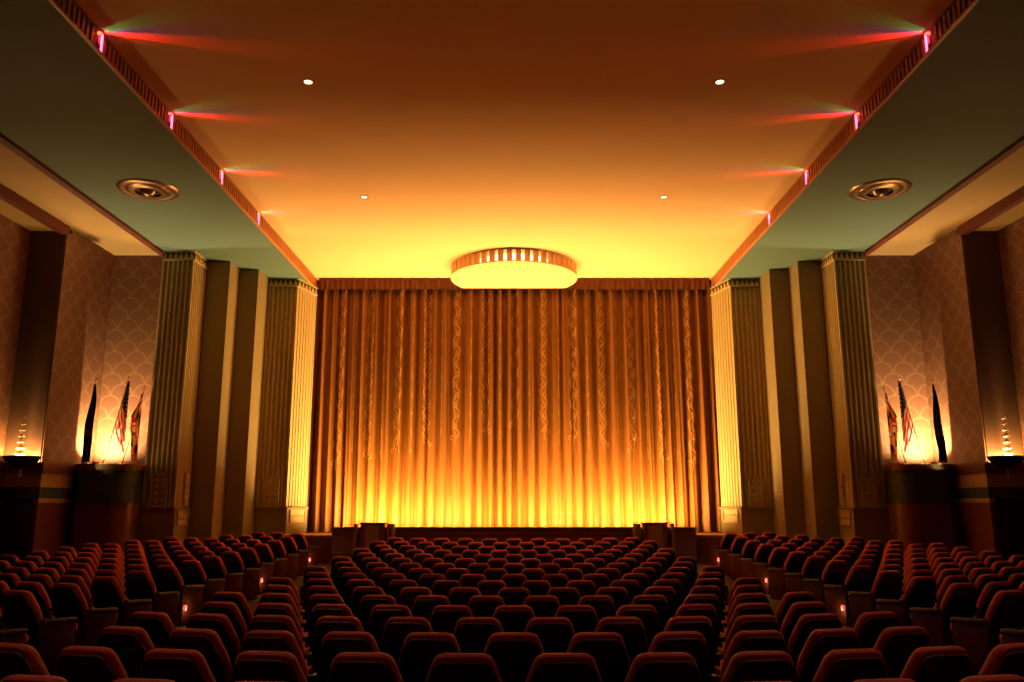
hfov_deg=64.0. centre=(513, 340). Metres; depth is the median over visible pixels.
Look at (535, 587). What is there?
seat
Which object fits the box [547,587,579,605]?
seat
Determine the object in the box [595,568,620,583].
seat
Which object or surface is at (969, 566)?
seat
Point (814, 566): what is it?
seat
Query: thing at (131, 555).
seat
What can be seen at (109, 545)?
seat
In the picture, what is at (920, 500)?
pedestal
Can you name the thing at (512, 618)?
seat
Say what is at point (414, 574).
seat
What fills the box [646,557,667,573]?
seat
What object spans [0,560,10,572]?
seat
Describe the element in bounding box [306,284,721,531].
stage curtain
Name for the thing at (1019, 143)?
trim
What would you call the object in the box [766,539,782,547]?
seat
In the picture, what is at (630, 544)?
seat
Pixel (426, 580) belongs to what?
seat
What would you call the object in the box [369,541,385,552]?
seat
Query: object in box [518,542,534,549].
seat
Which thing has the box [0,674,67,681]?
seat
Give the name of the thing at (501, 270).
ceiling lamp
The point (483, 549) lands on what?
seat
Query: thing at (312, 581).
seat
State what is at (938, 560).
seat
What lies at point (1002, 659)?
seat
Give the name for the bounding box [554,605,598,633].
seat
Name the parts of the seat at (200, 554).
backrest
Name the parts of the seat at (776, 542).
backrest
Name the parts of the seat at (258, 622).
backrest, seat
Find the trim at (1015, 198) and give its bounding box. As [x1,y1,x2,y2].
[958,186,1023,235]
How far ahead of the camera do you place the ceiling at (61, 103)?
15.38 m
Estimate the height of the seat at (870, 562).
0.915 m
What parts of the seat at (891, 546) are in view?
backrest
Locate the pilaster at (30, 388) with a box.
[4,231,65,461]
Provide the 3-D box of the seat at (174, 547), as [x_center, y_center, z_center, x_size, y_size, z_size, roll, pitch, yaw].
[-6.855,4.704,17.044,0.544,0.915,0.734,-3,-12,17]
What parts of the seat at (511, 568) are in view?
backrest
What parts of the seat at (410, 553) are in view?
backrest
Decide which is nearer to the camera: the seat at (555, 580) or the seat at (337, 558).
the seat at (555, 580)
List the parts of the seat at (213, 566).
backrest, panel, armrest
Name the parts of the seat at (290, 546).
backrest, panel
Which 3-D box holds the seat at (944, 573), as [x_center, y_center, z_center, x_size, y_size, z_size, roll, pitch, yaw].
[6.255,3.818,12.138,0.544,0.915,0.734,3,-12,-17]
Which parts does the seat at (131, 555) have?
backrest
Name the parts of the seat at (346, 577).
backrest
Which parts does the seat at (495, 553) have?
backrest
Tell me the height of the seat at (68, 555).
0.915 m
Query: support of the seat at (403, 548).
on the floor at (253, 604)
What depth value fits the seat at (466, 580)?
10.99 m
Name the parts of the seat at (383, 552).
backrest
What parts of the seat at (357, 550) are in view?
backrest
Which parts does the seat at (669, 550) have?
backrest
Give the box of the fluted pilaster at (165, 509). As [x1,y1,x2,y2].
[138,251,208,551]
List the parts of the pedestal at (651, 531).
panel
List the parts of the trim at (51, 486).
cap moulding, wood panel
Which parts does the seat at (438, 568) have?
backrest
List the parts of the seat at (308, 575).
backrest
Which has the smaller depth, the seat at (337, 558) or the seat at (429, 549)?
the seat at (337, 558)
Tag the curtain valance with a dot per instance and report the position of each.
(324, 283)
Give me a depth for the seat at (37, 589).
9.85 m
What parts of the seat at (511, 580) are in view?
backrest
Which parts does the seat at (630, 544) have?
backrest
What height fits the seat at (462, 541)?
0.915 m
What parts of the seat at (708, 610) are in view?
backrest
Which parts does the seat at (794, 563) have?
armrest, panel, backrest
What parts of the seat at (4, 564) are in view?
backrest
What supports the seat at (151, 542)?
on the floor at (253, 604)
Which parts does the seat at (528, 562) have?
backrest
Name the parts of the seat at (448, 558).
backrest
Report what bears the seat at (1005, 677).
on the floor at (253, 604)
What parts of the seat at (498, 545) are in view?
backrest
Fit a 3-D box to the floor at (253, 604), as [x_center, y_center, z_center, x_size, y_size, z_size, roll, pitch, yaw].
[0.000,3.226,7.819,23.000,0.363,28.600,0,-11,0]
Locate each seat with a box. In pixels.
[0,555,19,566]
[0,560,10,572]
[0,573,20,589]
[0,581,9,608]
[0,590,77,675]
[0,628,28,643]
[0,643,49,680]
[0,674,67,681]
[5,567,29,580]
[15,561,37,573]
[15,581,53,644]
[23,555,43,567]
[26,574,53,600]
[30,551,49,561]
[34,567,59,583]
[42,562,65,576]
[48,556,69,569]
[49,582,117,646]
[53,551,73,564]
[55,646,128,681]
[58,547,77,558]
[58,575,93,640]
[64,568,91,596]
[69,562,94,580]
[73,557,96,573]
[77,552,98,566]
[80,547,100,561]
[83,543,101,556]
[90,576,151,625]
[94,569,127,599]
[97,563,125,590]
[97,626,154,677]
[99,558,125,582]
[100,553,124,573]
[102,548,124,567]
[103,543,124,561]
[112,678,174,681]
[124,544,145,560]
[124,553,148,571]
[124,558,150,578]
[124,564,152,585]
[124,570,179,628]
[127,611,174,648]
[139,648,215,681]
[145,540,161,558]
[146,545,163,564]
[148,549,166,569]
[150,554,169,576]
[152,559,173,582]
[155,565,204,626]
[166,541,182,555]
[166,628,231,681]
[169,545,185,560]
[172,550,190,565]
[175,555,195,605]
[179,560,225,614]
[186,613,240,668]
[187,542,203,553]
[191,546,208,558]
[196,551,214,596]
[200,601,247,644]
[201,555,243,606]
[209,542,225,551]
[212,592,252,628]
[214,547,231,557]
[221,551,259,600]
[230,650,306,681]
[231,543,246,551]
[238,547,274,594]
[240,630,308,678]
[245,539,261,547]
[247,615,311,674]
[253,543,286,577]
[253,603,309,652]
[258,593,307,635]
[262,584,305,622]
[266,577,304,610]
[267,540,298,580]
[279,536,308,576]
[290,533,318,565]
[299,566,330,595]
[300,572,331,601]
[300,578,334,609]
[300,585,338,619]
[300,594,345,631]
[302,604,353,651]
[304,616,364,673]
[307,631,379,681]
[326,652,402,681]
[329,556,352,579]
[332,561,356,585]
[335,567,361,593]
[339,572,367,599]
[344,579,374,607]
[350,586,384,617]
[352,548,370,563]
[356,552,375,568]
[357,595,396,631]
[360,557,381,573]
[365,562,388,579]
[367,604,412,649]
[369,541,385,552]
[371,567,396,586]
[373,545,391,556]
[378,549,396,561]
[378,573,406,594]
[380,617,432,666]
[384,553,404,566]
[387,580,417,603]
[390,558,412,572]
[393,541,409,552]
[397,587,432,611]
[398,545,416,556]
[398,562,421,578]
[398,632,461,681]
[405,549,423,561]
[407,568,432,583]
[411,595,450,620]
[413,553,432,565]
[417,541,433,550]
[418,574,445,589]
[422,558,443,569]
[424,545,441,555]
[426,653,501,681]
[429,605,473,633]
[431,580,461,597]
[432,563,455,575]
[433,549,451,559]
[442,542,458,550]
[443,554,462,563]
[445,568,469,580]
[448,587,480,605]
[451,546,468,554]
[453,617,503,652]
[454,558,475,568]
[458,538,473,545]
[459,574,486,587]
[462,550,479,558]
[467,542,483,549]
[467,563,489,573]
[468,595,504,616]
[473,554,492,562]
[477,580,505,595]
[478,546,495,553]
[483,568,507,579]
[483,632,544,681]
[487,558,507,567]
[490,550,508,557]
[493,542,509,549]
[493,605,534,631]
[497,587,530,604]
[501,574,526,586]
[503,563,524,573]
[504,554,523,562]
[505,546,522,553]
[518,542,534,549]
[519,550,537,557]
[520,558,540,567]
[520,568,544,579]
[522,580,550,595]
[523,595,559,616]
[524,617,574,652]
[526,653,601,681]
[532,546,549,553]
[535,554,554,562]
[538,563,559,573]
[541,574,568,587]
[544,542,560,549]
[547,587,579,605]
[548,550,565,558]
[552,558,573,568]
[554,538,569,545]
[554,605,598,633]
[558,568,582,580]
[559,546,576,554]
[565,554,584,563]
[566,580,596,597]
[566,632,629,681]
[569,542,585,550]
[572,563,595,575]
[576,549,594,559]
[577,595,616,620]
[582,574,609,589]
[584,558,605,569]
[586,545,603,555]
[594,541,610,550]
[595,553,614,565]
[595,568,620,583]
[595,587,630,611]
[595,617,647,666]
[604,549,622,561]
[606,562,629,578]
[610,580,640,603]
[611,545,629,556]
[615,558,637,572]
[615,604,660,649]
[618,541,634,552]
[621,573,649,594]
[623,553,643,566]
[625,652,701,681]
[631,549,649,561]
[631,567,656,586]
[631,595,670,631]
[636,545,654,556]
[639,562,662,579]
[642,541,658,552]
[643,586,677,617]
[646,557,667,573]
[648,631,711,681]
[652,552,671,568]
[653,579,683,607]
[657,548,675,563]
[660,572,687,599]
[663,616,715,673]
[666,567,691,593]
[671,561,695,585]
[674,604,719,651]
[675,556,698,579]
[682,594,721,630]
[688,572,727,601]
[689,585,722,615]
[692,566,728,595]
[693,578,723,605]
[709,533,737,565]
[711,630,788,681]
[713,615,780,674]
[717,603,774,653]
[719,536,748,576]
[720,593,769,636]
[721,650,797,681]
[722,584,765,622]
[723,577,761,610]
[729,540,760,580]
[741,543,774,577]
[753,547,789,594]
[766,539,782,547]
[768,551,806,600]
[775,592,815,628]
[780,601,827,644]
[781,543,796,551]
[784,555,826,592]
[787,613,841,667]
[796,547,813,557]
[796,628,861,681]
[802,542,818,551]
[802,560,847,602]
[803,551,831,587]
[812,648,888,681]
[819,546,836,558]
[823,565,872,626]
[824,542,840,553]
[824,550,855,596]
[825,555,852,606]
[842,545,858,560]
[845,541,861,555]
[847,554,877,605]
[848,559,875,614]
[848,570,901,628]
[853,611,899,648]
[853,678,915,681]
[861,549,879,568]
[864,545,881,561]
[873,626,930,677]
[875,558,902,577]
[875,564,902,579]
[876,576,936,626]
[877,553,902,571]
[880,544,902,562]
[899,646,972,681]
[900,569,933,599]
[902,558,928,582]
[902,563,930,590]
[903,543,924,561]
[903,548,925,567]
[903,553,926,573]
[910,582,976,646]
[926,543,944,556]
[927,547,947,561]
[929,552,950,567]
[931,557,954,573]
[933,562,958,580]
[934,575,969,608]
[936,568,963,596]
[950,547,969,558]
[950,590,1023,675]
[952,574,1001,640]
[954,551,974,564]
[958,556,979,569]
[960,674,1023,681]
[962,562,985,576]
[968,567,993,583]
[974,581,1012,618]
[978,551,997,561]
[978,643,1023,676]
[984,555,1004,567]
[990,561,1012,573]
[998,567,1022,580]
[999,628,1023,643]
[1007,573,1023,589]
[1008,555,1023,566]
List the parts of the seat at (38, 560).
backrest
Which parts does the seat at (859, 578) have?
armrest, panel, backrest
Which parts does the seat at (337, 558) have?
backrest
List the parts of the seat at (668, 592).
backrest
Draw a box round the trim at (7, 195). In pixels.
[0,183,69,235]
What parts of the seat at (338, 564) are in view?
backrest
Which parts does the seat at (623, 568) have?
backrest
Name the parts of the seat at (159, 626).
backrest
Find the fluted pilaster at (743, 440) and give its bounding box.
[710,278,773,535]
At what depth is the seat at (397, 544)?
17.88 m
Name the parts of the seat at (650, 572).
backrest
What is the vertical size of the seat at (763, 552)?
0.915 m
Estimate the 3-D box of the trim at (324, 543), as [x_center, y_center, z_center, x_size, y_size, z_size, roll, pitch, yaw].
[0.000,5.812,21.607,12.400,1.300,0.055,0,-11,0]
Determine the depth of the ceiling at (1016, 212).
18.48 m
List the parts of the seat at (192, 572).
backrest, panel, armrest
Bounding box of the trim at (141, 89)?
[48,0,318,286]
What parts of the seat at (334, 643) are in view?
armrest, backrest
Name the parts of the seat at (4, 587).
backrest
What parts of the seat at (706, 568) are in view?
backrest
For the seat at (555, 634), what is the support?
on the floor at (253, 604)
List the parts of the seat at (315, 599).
backrest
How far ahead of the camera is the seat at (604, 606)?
8.20 m
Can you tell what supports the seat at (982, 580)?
on the floor at (253, 604)
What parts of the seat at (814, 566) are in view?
armrest, panel, backrest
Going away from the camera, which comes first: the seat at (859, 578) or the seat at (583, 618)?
the seat at (583, 618)
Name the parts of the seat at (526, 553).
backrest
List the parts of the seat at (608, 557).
backrest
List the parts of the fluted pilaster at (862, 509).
carved panel, scroll panel, carved panel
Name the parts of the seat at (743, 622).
seat, armrest, backrest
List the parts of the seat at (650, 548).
backrest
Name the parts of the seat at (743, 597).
seat, backrest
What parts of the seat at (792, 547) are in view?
backrest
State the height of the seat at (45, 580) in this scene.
0.915 m
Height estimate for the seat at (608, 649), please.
0.915 m
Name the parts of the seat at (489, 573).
backrest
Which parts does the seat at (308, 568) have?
backrest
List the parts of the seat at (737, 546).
panel, backrest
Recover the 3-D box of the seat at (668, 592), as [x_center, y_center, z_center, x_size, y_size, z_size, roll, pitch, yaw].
[1.565,3.281,9.478,0.544,0.915,0.734,2,-11,-8]
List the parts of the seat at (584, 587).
backrest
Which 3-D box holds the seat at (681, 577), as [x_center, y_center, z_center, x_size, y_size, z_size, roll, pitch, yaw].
[2.093,3.683,11.449,0.544,0.915,0.734,2,-12,-11]
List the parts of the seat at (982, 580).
backrest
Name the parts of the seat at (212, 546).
backrest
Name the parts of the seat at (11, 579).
backrest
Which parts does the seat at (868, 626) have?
backrest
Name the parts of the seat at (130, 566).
backrest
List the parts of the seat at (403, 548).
backrest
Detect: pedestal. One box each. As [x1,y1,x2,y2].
[69,464,144,556]
[353,522,395,551]
[632,522,674,551]
[883,464,958,556]
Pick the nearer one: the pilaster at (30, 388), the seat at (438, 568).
the seat at (438, 568)
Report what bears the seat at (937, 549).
on the floor at (253, 604)
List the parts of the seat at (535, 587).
backrest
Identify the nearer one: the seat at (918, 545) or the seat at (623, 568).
the seat at (623, 568)
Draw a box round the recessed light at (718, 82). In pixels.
[714,79,725,85]
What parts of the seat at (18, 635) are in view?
panel, armrest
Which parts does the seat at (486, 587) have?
backrest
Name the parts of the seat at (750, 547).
panel, backrest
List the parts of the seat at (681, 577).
backrest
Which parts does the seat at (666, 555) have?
backrest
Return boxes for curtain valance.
[318,277,709,289]
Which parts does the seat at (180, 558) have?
backrest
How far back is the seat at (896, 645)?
5.69 m
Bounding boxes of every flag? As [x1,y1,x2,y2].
[81,379,96,463]
[99,376,129,463]
[120,385,144,463]
[883,385,907,463]
[898,376,928,463]
[931,379,946,463]
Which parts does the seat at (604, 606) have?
backrest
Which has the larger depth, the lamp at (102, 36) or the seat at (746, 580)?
the lamp at (102, 36)
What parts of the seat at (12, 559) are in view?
backrest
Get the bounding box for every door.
[0,487,32,560]
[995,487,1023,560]
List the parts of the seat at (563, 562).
backrest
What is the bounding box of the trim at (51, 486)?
[0,462,76,556]
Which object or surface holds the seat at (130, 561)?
on the floor at (253, 604)
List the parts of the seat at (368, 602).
backrest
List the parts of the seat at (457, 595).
backrest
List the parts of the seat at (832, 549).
backrest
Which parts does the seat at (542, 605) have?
backrest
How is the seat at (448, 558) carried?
on the floor at (253, 604)
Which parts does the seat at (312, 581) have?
backrest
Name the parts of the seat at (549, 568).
backrest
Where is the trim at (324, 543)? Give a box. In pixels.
[305,536,722,562]
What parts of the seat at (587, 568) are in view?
backrest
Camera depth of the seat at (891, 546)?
17.10 m
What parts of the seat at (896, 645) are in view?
backrest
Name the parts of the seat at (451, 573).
backrest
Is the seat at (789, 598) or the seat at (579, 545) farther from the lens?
the seat at (579, 545)
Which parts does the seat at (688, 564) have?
backrest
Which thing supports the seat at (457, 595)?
on the floor at (253, 604)
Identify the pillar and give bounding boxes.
[188,261,239,544]
[222,269,268,538]
[759,269,805,538]
[788,261,839,544]
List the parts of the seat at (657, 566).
backrest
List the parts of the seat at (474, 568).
backrest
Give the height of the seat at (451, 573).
0.915 m
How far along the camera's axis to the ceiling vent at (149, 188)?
16.90 m
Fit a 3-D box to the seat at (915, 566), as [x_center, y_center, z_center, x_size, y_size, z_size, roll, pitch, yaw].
[6.255,3.999,13.081,0.544,0.915,0.734,3,-12,-17]
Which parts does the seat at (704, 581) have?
backrest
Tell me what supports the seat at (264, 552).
on the floor at (253, 604)
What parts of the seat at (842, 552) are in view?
backrest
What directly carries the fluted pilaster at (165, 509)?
on the floor at (253, 604)
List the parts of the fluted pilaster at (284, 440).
carved panel, scroll panel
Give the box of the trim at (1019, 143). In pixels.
[865,136,1023,256]
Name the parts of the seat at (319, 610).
armrest, backrest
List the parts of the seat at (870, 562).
backrest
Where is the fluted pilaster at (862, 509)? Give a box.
[819,251,889,551]
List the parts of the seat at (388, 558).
backrest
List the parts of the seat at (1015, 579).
backrest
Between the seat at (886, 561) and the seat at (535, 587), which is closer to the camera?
the seat at (535, 587)
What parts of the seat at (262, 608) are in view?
backrest, seat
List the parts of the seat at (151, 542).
backrest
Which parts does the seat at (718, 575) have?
backrest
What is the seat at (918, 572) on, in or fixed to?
on the floor at (253, 604)
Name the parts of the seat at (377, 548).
backrest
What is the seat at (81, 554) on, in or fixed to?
on the floor at (253, 604)
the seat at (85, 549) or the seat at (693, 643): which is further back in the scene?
the seat at (85, 549)
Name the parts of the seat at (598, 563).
backrest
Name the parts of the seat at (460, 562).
backrest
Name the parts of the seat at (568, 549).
backrest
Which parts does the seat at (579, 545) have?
backrest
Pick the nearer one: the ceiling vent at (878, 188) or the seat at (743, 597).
the seat at (743, 597)
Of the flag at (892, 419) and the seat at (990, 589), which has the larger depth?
the flag at (892, 419)
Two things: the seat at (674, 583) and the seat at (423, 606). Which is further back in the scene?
the seat at (674, 583)
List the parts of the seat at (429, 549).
backrest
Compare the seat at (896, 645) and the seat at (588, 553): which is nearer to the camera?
the seat at (896, 645)
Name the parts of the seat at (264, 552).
backrest, panel, armrest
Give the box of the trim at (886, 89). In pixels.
[709,0,979,286]
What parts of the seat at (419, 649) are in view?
backrest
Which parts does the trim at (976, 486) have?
wood panel, cap moulding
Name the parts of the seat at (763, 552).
panel, armrest, backrest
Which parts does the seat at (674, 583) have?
backrest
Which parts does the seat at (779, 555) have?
armrest, panel, backrest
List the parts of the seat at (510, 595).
backrest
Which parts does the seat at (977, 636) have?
armrest, panel, backrest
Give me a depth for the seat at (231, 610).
7.55 m
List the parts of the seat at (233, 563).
backrest, panel, armrest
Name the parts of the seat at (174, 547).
backrest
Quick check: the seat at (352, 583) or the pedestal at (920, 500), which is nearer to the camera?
the seat at (352, 583)
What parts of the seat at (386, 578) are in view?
backrest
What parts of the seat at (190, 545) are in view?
backrest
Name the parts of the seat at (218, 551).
backrest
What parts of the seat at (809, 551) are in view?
backrest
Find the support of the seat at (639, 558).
on the floor at (253, 604)
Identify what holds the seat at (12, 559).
on the floor at (253, 604)
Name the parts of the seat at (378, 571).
backrest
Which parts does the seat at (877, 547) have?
backrest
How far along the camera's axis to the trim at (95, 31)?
11.98 m
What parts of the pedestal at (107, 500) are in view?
moulding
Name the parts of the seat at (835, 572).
armrest, panel, backrest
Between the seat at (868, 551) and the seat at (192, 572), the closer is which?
the seat at (192, 572)
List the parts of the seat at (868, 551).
backrest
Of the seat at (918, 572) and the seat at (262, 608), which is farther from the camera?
the seat at (918, 572)
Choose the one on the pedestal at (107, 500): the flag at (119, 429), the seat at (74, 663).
the flag at (119, 429)
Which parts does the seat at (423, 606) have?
backrest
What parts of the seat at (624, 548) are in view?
backrest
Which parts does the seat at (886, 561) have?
backrest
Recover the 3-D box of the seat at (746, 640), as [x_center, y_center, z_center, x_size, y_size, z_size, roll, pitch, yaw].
[1.565,2.454,5.728,0.544,0.915,0.734,2,-11,-8]
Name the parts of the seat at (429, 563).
backrest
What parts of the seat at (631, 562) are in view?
backrest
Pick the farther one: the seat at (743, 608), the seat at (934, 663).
the seat at (743, 608)
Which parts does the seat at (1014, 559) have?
backrest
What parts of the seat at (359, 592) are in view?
backrest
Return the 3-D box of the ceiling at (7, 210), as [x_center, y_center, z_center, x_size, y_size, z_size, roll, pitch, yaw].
[-11.050,-4.986,7.422,1.100,0.070,24.600,0,-11,0]
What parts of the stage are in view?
moulding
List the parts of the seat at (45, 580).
backrest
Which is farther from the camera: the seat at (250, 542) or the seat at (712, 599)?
the seat at (250, 542)
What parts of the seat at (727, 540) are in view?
panel, backrest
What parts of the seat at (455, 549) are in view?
backrest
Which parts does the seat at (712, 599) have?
backrest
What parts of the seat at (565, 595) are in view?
backrest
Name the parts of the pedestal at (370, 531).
panel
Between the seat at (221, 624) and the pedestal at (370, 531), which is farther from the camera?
the pedestal at (370, 531)
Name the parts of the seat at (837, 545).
backrest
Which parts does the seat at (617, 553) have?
backrest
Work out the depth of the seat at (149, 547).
16.95 m
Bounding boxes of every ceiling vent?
[116,178,179,200]
[848,178,911,200]
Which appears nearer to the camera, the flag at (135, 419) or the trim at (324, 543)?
the flag at (135, 419)
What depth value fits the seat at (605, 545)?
17.77 m
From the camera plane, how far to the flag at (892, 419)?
20.14 m
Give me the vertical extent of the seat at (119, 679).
0.915 m
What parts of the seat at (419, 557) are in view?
backrest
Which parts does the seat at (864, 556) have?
backrest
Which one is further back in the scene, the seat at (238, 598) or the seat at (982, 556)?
the seat at (982, 556)
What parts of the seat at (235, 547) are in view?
backrest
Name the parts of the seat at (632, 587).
backrest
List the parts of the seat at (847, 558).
backrest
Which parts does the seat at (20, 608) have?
backrest, panel, armrest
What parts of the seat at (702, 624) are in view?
backrest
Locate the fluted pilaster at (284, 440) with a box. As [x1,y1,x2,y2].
[254,278,317,535]
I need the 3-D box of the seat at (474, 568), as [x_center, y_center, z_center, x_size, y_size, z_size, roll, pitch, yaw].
[-0.575,4.012,13.147,0.544,0.915,0.734,-1,-11,3]
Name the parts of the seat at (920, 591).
armrest, panel, backrest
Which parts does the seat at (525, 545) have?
backrest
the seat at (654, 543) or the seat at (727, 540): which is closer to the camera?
the seat at (654, 543)
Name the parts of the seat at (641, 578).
backrest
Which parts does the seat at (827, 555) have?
backrest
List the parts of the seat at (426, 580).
backrest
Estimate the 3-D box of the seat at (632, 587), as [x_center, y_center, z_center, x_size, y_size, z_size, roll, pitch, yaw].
[1.299,3.469,10.383,0.544,0.915,0.734,1,-11,-7]
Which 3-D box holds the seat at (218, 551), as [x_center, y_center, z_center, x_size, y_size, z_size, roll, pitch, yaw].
[-5.803,4.651,16.726,0.544,0.915,0.734,-3,-12,17]
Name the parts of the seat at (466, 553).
backrest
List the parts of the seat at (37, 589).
backrest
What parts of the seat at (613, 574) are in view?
backrest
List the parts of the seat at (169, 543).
backrest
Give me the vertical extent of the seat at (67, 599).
0.915 m
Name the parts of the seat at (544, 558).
backrest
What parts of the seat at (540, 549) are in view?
backrest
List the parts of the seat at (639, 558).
backrest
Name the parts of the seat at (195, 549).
backrest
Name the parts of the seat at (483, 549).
backrest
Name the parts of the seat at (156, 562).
backrest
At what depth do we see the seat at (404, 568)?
13.00 m
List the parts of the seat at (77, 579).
backrest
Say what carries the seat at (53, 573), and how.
on the floor at (253, 604)
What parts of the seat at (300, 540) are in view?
backrest, panel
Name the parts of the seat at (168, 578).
backrest, panel, armrest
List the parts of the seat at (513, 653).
backrest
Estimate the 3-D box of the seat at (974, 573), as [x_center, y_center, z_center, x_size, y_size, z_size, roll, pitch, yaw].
[6.781,3.849,12.296,0.544,0.915,0.734,3,-12,-17]
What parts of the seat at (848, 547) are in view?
backrest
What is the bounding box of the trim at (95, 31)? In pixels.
[60,0,258,222]
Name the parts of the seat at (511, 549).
backrest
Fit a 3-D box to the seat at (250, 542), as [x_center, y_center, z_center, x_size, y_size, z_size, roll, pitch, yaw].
[-5.803,4.960,18.622,0.544,0.915,0.734,-3,-12,17]
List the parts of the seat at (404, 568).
backrest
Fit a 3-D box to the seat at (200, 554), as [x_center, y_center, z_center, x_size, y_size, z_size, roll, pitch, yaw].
[-5.803,4.489,15.780,0.544,0.915,0.734,-3,-12,17]
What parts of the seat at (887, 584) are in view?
armrest, panel, backrest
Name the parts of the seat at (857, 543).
backrest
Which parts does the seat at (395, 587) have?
backrest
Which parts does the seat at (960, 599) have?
armrest, panel, backrest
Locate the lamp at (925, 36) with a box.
[924,35,928,51]
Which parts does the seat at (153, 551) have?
backrest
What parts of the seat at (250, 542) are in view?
backrest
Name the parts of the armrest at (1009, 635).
armrest, panel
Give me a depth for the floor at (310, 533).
22.17 m
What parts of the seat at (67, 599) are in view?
backrest, panel, armrest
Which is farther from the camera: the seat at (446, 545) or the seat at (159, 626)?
the seat at (446, 545)
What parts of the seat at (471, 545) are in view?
backrest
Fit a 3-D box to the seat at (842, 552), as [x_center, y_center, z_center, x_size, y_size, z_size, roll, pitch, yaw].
[6.255,4.512,15.916,0.544,0.915,0.734,3,-12,-17]
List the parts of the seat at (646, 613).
backrest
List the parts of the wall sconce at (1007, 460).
lamp shade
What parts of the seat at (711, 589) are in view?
backrest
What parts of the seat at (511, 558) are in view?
backrest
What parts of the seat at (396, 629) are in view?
backrest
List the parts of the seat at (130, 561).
backrest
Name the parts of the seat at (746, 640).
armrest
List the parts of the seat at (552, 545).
backrest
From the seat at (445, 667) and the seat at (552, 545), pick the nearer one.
the seat at (445, 667)
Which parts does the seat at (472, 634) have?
backrest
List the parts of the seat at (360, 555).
backrest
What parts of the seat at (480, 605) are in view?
backrest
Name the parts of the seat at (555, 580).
backrest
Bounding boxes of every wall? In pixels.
[0,214,162,464]
[865,216,1023,464]
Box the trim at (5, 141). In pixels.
[0,133,162,256]
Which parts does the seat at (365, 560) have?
backrest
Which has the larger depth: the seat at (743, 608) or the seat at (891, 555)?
the seat at (891, 555)
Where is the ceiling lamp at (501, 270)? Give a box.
[451,248,576,287]
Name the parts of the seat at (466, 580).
backrest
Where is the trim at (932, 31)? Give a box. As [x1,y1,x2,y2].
[711,0,967,285]
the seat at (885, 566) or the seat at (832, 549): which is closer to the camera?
the seat at (885, 566)
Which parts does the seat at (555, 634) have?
backrest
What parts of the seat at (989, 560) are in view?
backrest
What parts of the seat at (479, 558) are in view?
backrest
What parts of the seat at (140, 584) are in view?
backrest, panel, armrest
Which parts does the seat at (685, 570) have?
backrest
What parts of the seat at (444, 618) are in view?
backrest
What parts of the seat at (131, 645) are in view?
backrest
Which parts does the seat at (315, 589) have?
backrest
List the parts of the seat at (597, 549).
backrest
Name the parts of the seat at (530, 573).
backrest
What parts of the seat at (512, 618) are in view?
backrest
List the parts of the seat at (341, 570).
backrest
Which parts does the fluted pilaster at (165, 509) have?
carved panel, scroll panel, carved panel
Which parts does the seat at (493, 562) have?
backrest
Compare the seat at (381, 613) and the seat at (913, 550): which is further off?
the seat at (913, 550)
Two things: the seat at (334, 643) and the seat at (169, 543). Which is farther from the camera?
the seat at (169, 543)
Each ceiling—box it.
[0,0,308,282]
[0,199,71,233]
[75,0,952,284]
[719,0,1023,282]
[956,201,1023,233]
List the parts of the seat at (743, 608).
seat, armrest, backrest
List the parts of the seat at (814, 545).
backrest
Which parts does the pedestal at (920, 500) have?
moulding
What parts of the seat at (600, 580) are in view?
backrest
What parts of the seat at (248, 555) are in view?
backrest, panel, armrest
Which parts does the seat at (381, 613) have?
backrest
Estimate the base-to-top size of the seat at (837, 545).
0.915 m
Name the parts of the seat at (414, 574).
backrest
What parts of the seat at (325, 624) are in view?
armrest, backrest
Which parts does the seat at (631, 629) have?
backrest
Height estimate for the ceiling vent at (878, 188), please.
0.150 m
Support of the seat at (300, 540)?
on the floor at (253, 604)
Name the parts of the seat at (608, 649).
backrest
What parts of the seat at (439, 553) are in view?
backrest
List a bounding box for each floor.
[30,563,997,675]
[285,532,742,535]
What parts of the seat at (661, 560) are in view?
backrest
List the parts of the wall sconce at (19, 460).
lamp shade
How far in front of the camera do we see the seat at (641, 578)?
11.11 m
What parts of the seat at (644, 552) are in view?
backrest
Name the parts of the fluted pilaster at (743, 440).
scroll panel, carved panel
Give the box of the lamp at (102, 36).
[99,35,103,51]
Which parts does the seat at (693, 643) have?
backrest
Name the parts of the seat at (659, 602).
backrest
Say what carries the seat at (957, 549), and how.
on the floor at (253, 604)
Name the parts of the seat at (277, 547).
backrest, panel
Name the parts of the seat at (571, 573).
backrest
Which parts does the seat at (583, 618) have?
backrest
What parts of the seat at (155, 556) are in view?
backrest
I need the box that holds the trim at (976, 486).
[951,462,1023,556]
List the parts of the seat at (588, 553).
backrest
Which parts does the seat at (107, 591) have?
backrest, panel, armrest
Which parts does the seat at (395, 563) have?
backrest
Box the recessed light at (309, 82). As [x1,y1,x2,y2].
[302,79,313,85]
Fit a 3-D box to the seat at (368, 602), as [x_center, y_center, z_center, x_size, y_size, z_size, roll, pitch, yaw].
[-1.376,3.076,8.514,0.544,0.915,0.734,-1,-11,7]
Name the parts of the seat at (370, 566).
backrest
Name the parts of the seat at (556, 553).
backrest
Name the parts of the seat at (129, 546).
backrest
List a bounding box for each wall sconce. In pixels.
[2,416,41,477]
[986,416,1023,477]
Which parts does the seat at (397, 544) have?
backrest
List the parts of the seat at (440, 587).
backrest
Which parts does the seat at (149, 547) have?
backrest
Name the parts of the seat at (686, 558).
backrest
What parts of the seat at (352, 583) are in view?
backrest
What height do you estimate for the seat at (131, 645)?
0.915 m
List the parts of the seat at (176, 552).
backrest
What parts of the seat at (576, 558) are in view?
backrest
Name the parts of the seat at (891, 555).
backrest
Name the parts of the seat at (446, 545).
backrest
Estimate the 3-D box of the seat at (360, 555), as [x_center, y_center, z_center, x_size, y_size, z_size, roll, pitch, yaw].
[-2.691,4.415,15.359,0.544,0.915,0.734,-3,-12,14]
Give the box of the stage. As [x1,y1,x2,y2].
[331,527,696,561]

